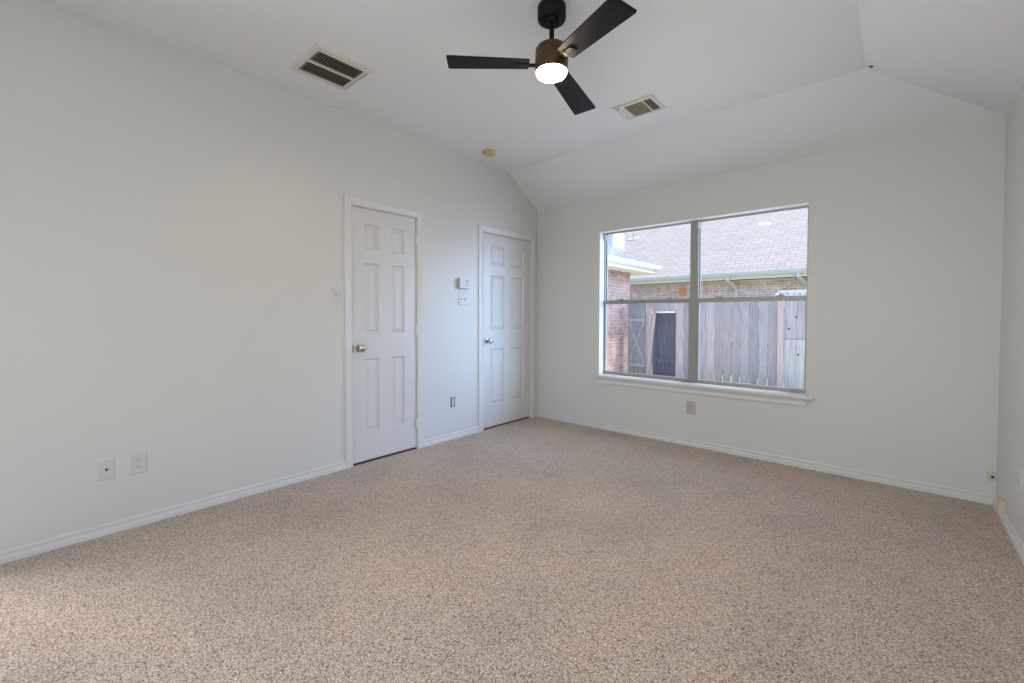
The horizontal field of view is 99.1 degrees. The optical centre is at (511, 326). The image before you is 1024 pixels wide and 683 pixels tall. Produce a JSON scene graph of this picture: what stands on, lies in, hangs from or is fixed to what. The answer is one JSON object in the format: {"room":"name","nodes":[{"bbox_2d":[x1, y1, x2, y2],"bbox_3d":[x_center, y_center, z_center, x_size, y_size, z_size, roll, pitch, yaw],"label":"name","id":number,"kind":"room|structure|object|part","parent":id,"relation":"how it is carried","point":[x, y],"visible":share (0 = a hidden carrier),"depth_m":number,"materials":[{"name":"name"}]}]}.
{"room":"empty bedroom","nodes":[
{"label":"empty bedroom","id":0,"kind":"room"},
{"bbox_2d":[0,0,536,550],"bbox_3d":[-1.574,-0.364,3.158,0.160,2.950,5.460,1,2,41],"label":"wall","id":1,"kind":"structure","parent":0,"point":[172,219],"depth_m":2.58,"materials":[{"name":"white paint"}]},
{"bbox_2d":[98,458,114,480],"bbox_3d":[-2.189,0.776,2.356,0.016,0.110,0.068,1,2,41],"label":"cable plate","id":2,"kind":"object","parent":1,"relation":"attached to","point":[106,468],"visible":1,"depth_m":2.36,"materials":[{"name":"grey plastic"}]},
{"bbox_2d":[130,450,147,474],"bbox_3d":[-2.103,0.771,2.459,0.009,0.122,0.076,1,2,41],"label":"wall outlet","id":3,"kind":"object","parent":1,"relation":"attached to","point":[138,463],"visible":1,"depth_m":2.46,"materials":[{"name":"grey plastic"}]},
{"bbox_2d":[0,411,536,564],"bbox_3d":[-1.145,1.073,3.550,0.014,0.060,4.350,1,2,41],"label":"baseboard","id":4,"kind":"structure","parent":1,"relation":"attached to","point":[23,551],"depth_m":2.56,"materials":[{"name":"white wood"}]},
{"bbox_2d":[331,287,339,302],"bbox_3d":[-1.330,-0.234,3.303,0.020,0.118,0.072,1,2,41],"label":"light switch","id":5,"kind":"object","parent":1,"relation":"attached to","point":[335,291],"visible":1,"depth_m":3.30,"materials":[{"name":"grey plastic"}]},
{"bbox_2d":[344,195,423,468],"bbox_3d":[-1.086,0.044,3.678,0.219,2.113,0.740,1,2,41],"label":"door","id":6,"kind":"structure","parent":1,"relation":"in","point":[384,291],"depth_m":3.63,"materials":[{"name":"white paint"}]},
{"bbox_3d":[-1.192,0.177,3.448,0.070,0.062,0.062,1,2,41],"label":"knob","id":7,"kind":"part","parent":6,"relation":"part of","materials":[{"name":"silver metal"}]},
{"bbox_2d":[450,397,454,407],"bbox_3d":[-0.568,0.733,4.201,0.007,0.104,0.058,1,2,41],"label":"outlet","id":8,"kind":"object","parent":1,"relation":"attached to","point":[452,399],"visible":1,"depth_m":4.20,"materials":[{"name":"grey plastic"}]},
{"bbox_2d":[458,293,466,304],"bbox_3d":[-0.476,-0.262,4.272,0.020,0.118,0.116,1,2,41],"label":"light switch","id":9,"kind":"object","parent":1,"relation":"attached to","point":[462,297],"visible":1,"depth_m":4.27,"materials":[{"name":"grey plastic"}]},
{"bbox_2d":[458,278,469,288],"bbox_3d":[-0.470,-0.415,4.255,0.045,0.100,0.128,1,2,41],"label":"thermostat","id":10,"kind":"object","parent":1,"relation":"attached to","point":[464,283],"visible":1,"depth_m":4.24,"materials":[{"name":"grey paint"}]},
{"bbox_2d":[478,223,535,431],"bbox_3d":[-0.078,0.014,4.822,0.219,2.124,0.920,1,2,41],"label":"door","id":11,"kind":"structure","parent":1,"relation":"in","point":[506,258],"depth_m":4.77,"materials":[{"name":"white paint"}]},
{"bbox_3d":[-0.236,0.154,4.533,0.070,0.062,0.062,1,2,41],"label":"knob","id":12,"kind":"part","parent":11,"relation":"part of","materials":[{"name":"silver metal"}]},
{"bbox_2d":[0,416,1023,682],"bbox_3d":[-0.119,1.202,1.942,4.003,0.120,5.510,1,2,41],"label":"floor","id":13,"kind":"structure","parent":0,"point":[536,549],"depth_m":1.94,"materials":[{"name":"carpet"}]},
{"bbox_2d":[48,0,1023,209],"bbox_3d":[-0.042,-1.425,1.910,4.053,0.469,5.627,1,2,41],"label":"ceiling","id":14,"kind":"structure","parent":0,"point":[741,84],"depth_m":2.68,"materials":[{"name":"white paint"}]},
{"bbox_2d":[289,42,374,90],"bbox_3d":[-1.141,-1.626,2.768,0.388,0.011,0.375,1,2,41],"label":"ceiling vent","id":15,"kind":"object","parent":14,"relation":"in","point":[321,63],"visible":1,"depth_m":2.75,"materials":[{"name":"white metal"}]},
{"bbox_3d":[-1.099,-1.630,2.939,0.132,0.001,0.022,1,2,41],"label":"damper blade","id":16,"kind":"part","parent":15,"relation":"part of","materials":[{"name":"white metal"}]},
{"bbox_3d":[-0.985,-1.627,2.838,0.132,0.001,0.022,1,2,41],"label":"damper blade","id":17,"kind":"part","parent":15,"relation":"part of","materials":[{"name":"white metal"}]},
{"bbox_2d":[482,149,495,156],"bbox_3d":[-0.218,-1.639,4.148,0.132,0.044,0.132,1,2,41],"label":"smoke detector","id":18,"kind":"object","parent":14,"relation":"attached to","point":[486,152],"visible":1,"depth_m":4.11,"materials":[{"name":"brown plastic"}]},
{"bbox_2d":[446,0,636,114],"bbox_3d":[0.286,-1.441,2.235,0.934,0.351,0.975,1,2,41],"label":"ceiling fan","id":19,"kind":"object","parent":14,"relation":"hanging from","point":[551,54],"visible":1,"depth_m":2.15,"materials":[{"name":"black metal"}]},
{"bbox_3d":[-0.119,-1.323,2.196,0.410,0.025,0.138,0,1,-3],"label":"blade","id":20,"kind":"part","parent":19,"relation":"part of","materials":[{"name":"black wood"}]},
{"bbox_3d":[0.354,-1.333,2.517,0.138,0.024,0.450,1,1,27],"label":"blade","id":21,"kind":"part","parent":19,"relation":"part of","materials":[{"name":"black wood"}]},
{"bbox_3d":[0.355,-1.308,1.934,0.137,0.034,0.410,-1,2,-29],"label":"blade","id":22,"kind":"part","parent":19,"relation":"part of","materials":[{"name":"black wood"}]},
{"bbox_2d":[611,94,665,119],"bbox_3d":[0.951,-1.628,3.275,0.319,0.022,0.265,1,2,41],"label":"ceiling vent","id":23,"kind":"object","parent":14,"relation":"in","point":[648,104],"visible":1,"depth_m":3.25,"materials":[{"name":"white metal"}]},
{"bbox_2d":[608,233,623,250],"bbox_3d":[2.086,-1.287,14.683,3.270,4.920,0.740,1,2,41],"label":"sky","id":24,"kind":"structure","parent":0,"point":[616,240],"depth_m":13.51,"materials":[{"name":"white"}]},
{"bbox_2d":[536,116,1005,499],"bbox_3d":[1.712,-0.376,3.981,4.003,2.950,0.120,1,2,41],"label":"wall","id":25,"kind":"structure","parent":0,"point":[905,252],"depth_m":3.17,"materials":[{"name":"white paint"}]},
{"bbox_2d":[686,400,694,414],"bbox_3d":[1.634,0.747,3.988,0.080,0.122,0.009,1,2,41],"label":"wall outlet","id":26,"kind":"object","parent":25,"relation":"attached to","point":[690,405],"visible":1,"depth_m":3.99,"materials":[{"name":"grey paint"}]},
{"bbox_2d":[592,202,813,406],"bbox_3d":[1.644,-0.179,4.038,1.945,1.593,0.190,1,2,41],"label":"window","id":27,"kind":"structure","parent":25,"relation":"in","point":[692,384],"depth_m":4.04,"materials":[{"name":"grey metal"}]},
{"bbox_3d":[1.333,0.117,4.385,0.891,0.769,0.022,1,2,41],"label":"sash","id":28,"kind":"part","parent":27,"relation":"part of","materials":[{"name":"glass"}]},
{"bbox_3d":[1.351,-0.606,4.387,0.891,0.738,0.020,1,2,41],"label":"sash","id":29,"kind":"part","parent":27,"relation":"part of","materials":[{"name":"clear glass"}]},
{"bbox_3d":[1.643,0.540,4.055,1.945,0.024,0.190,1,2,41],"label":"sill","id":30,"kind":"part","parent":27,"relation":"part of","materials":[{"name":"white"}]},
{"bbox_3d":[2.038,0.133,3.764,0.843,0.769,0.022,1,2,41],"label":"sash","id":31,"kind":"part","parent":27,"relation":"part of","materials":[{"name":"glass"}]},
{"bbox_3d":[2.056,-0.590,3.766,0.843,0.738,0.020,1,2,41],"label":"sash","id":32,"kind":"part","parent":27,"relation":"part of","materials":[{"name":"clear glass"}]},
{"bbox_2d":[536,411,992,504],"bbox_3d":[1.665,1.069,3.964,3.655,0.060,0.014,1,2,41],"label":"baseboard","id":33,"kind":"structure","parent":25,"relation":"attached to","point":[873,477],"depth_m":3.44,"materials":[{"name":"white wood"}]},
{"bbox_2d":[987,471,994,480],"bbox_3d":[3.032,0.950,2.761,0.034,0.060,0.008,1,2,41],"label":"cable jack","id":34,"kind":"object","parent":25,"relation":"attached to","point":[990,474],"visible":1,"depth_m":2.76,"materials":[{"name":"beige plastic"}]},
{"bbox_2d":[996,84,1023,545],"bbox_3d":[1.309,-0.300,0.618,0.160,2.950,5.460,1,2,41],"label":"wall","id":35,"kind":"structure","parent":0,"point":[1010,438],"depth_m":2.45,"materials":[{"name":"white paint"}]},
{"bbox_2d":[996,497,1005,512],"bbox_3d":[2.849,1.040,2.543,0.028,0.071,0.062,1,2,41],"label":"junction box","id":36,"kind":"object","parent":35,"relation":"attached to","point":[1001,502],"visible":1,"depth_m":2.52,"materials":[{"name":"beige plastic"}]},
{"bbox_2d":[993,496,1023,565],"bbox_3d":[1.294,1.142,0.769,0.014,0.060,5.300,1,2,41],"label":"baseboard","id":37,"kind":"structure","parent":35,"relation":"attached to","point":[1015,540],"depth_m":2.33,"materials":[{"name":"white"}]},
{"bbox_2d":[1017,463,1022,490],"bbox_3d":[2.592,0.771,2.230,0.009,0.122,0.076,1,2,41],"label":"wall outlet","id":38,"kind":"object","parent":35,"relation":"attached to","point":[1019,477],"visible":1,"depth_m":2.22,"materials":[{"name":"grey plastic"}]},
{"label":"outside","id":39,"kind":"structure","parent":0,"visible":0},
{"bbox_2d":[714,365,767,383],"bbox_3d":[9.664,1.196,14.323,30.000,0.001,25.900,1,2,41],"label":"ground","id":40,"kind":"structure","parent":39,"point":[714,365],"depth_m":10.95,"materials":[{"name":"green plant"}]},
{"bbox_2d":[607,244,661,371],"bbox_3d":[-0.340,-0.910,10.243,5.310,4.362,6.220,1,2,41],"label":"house wing","id":41,"kind":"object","parent":40,"relation":"on","point":[621,264],"visible":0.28,"depth_m":10.32,"materials":[{"name":"red brick"}]},
{"bbox_2d":[646,311,651,374],"bbox_3d":[3.219,0.467,10.256,0.110,1.620,0.100,1,2,41],"label":"fence post","id":42,"kind":"object","parent":40,"relation":"on","point":[648,313],"visible":0.53,"depth_m":10.22,"materials":[{"name":"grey wood"}]},
{"bbox_2d":[627,304,646,373],"bbox_3d":[2.982,0.333,10.448,0.465,1.760,0.056,1,2,41],"label":"gate","id":43,"kind":"object","parent":42,"relation":"attached to","point":[636,360],"visible":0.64,"depth_m":10.44,"materials":[{"name":"grey wood"}]},
{"bbox_3d":[2.976,0.932,10.457,0.465,0.070,0.035,1,2,41],"label":"rail","id":44,"kind":"part","parent":43,"relation":"part of","materials":[{"name":"grey wood"}]},
{"bbox_3d":[2.978,-0.147,10.432,0.465,0.070,0.035,1,2,41],"label":"rail","id":45,"kind":"part","parent":43,"relation":"part of","materials":[{"name":"grey wood"}]},
{"bbox_2d":[646,311,655,373],"bbox_3d":[3.230,0.460,10.146,0.229,1.599,0.020,1,2,41],"label":"leaning board","id":46,"kind":"object","parent":40,"relation":"on","point":[654,313],"visible":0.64,"depth_m":10.13,"materials":[{"name":"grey wood"}]},
{"bbox_2d":[651,303,675,376],"bbox_3d":[3.574,0.346,10.141,0.560,1.770,0.360,1,2,41],"label":"gate","id":47,"kind":"object","parent":40,"relation":"on","point":[664,339],"visible":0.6,"depth_m":10.27,"materials":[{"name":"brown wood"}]},
{"bbox_3d":[3.462,-0.319,10.004,0.550,0.035,0.028,1,2,41],"label":"rail","id":48,"kind":"part","parent":47,"relation":"part of","materials":[{"name":"white wood"}]},
{"bbox_3d":[3.658,0.808,10.248,0.540,0.100,0.038,1,2,41],"label":"rail","id":49,"kind":"part","parent":47,"relation":"part of","materials":[{"name":"grey wood"}]},
{"bbox_2d":[624,208,807,368],"bbox_3d":[9.215,-2.537,15.232,24.000,7.420,7.610,1,2,41],"label":"house","id":50,"kind":"structure","parent":40,"relation":"on","point":[759,255],"depth_m":14.07,"materials":[{"name":"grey brick"}]},
{"bbox_2d":[679,288,685,295],"bbox_3d":[5.560,-1.109,14.205,0.220,0.260,0.030,1,2,41],"label":"wall vent","id":51,"kind":"object","parent":50,"relation":"attached to","point":[682,291],"depth_m":14.20,"materials":[{"name":"brown"}]},
{"bbox_2d":[676,301,783,386],"bbox_3d":[4.483,0.395,9.160,2.082,1.820,0.090,1,2,41],"label":"wooden fence","id":52,"kind":"object","parent":40,"relation":"on","point":[746,365],"visible":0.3,"depth_m":9.01,"materials":[{"name":"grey wood"}]},
{"bbox_3d":[5.229,0.411,8.504,0.094,1.820,0.090,1,2,41],"label":"post","id":53,"kind":"part","parent":52,"relation":"part of","materials":[{"name":"grey wood"}]},
{"bbox_2d":[775,290,806,307],"bbox_3d":[6.726,0.333,7.516,3.858,2.029,0.030,1,2,41],"label":"lattice panel","id":54,"kind":"object","parent":40,"relation":"on","point":[796,292],"visible":0.06,"depth_m":8.56,"materials":[{"name":"white wood"}]},
{"bbox_2d":[783,301,805,388],"bbox_3d":[6.670,0.418,7.264,3.691,1.770,0.060,1,2,41],"label":"wooden fence","id":55,"kind":"object","parent":40,"relation":"on","point":[794,317],"visible":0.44,"depth_m":8.35,"materials":[{"name":"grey wood"}]}
]}

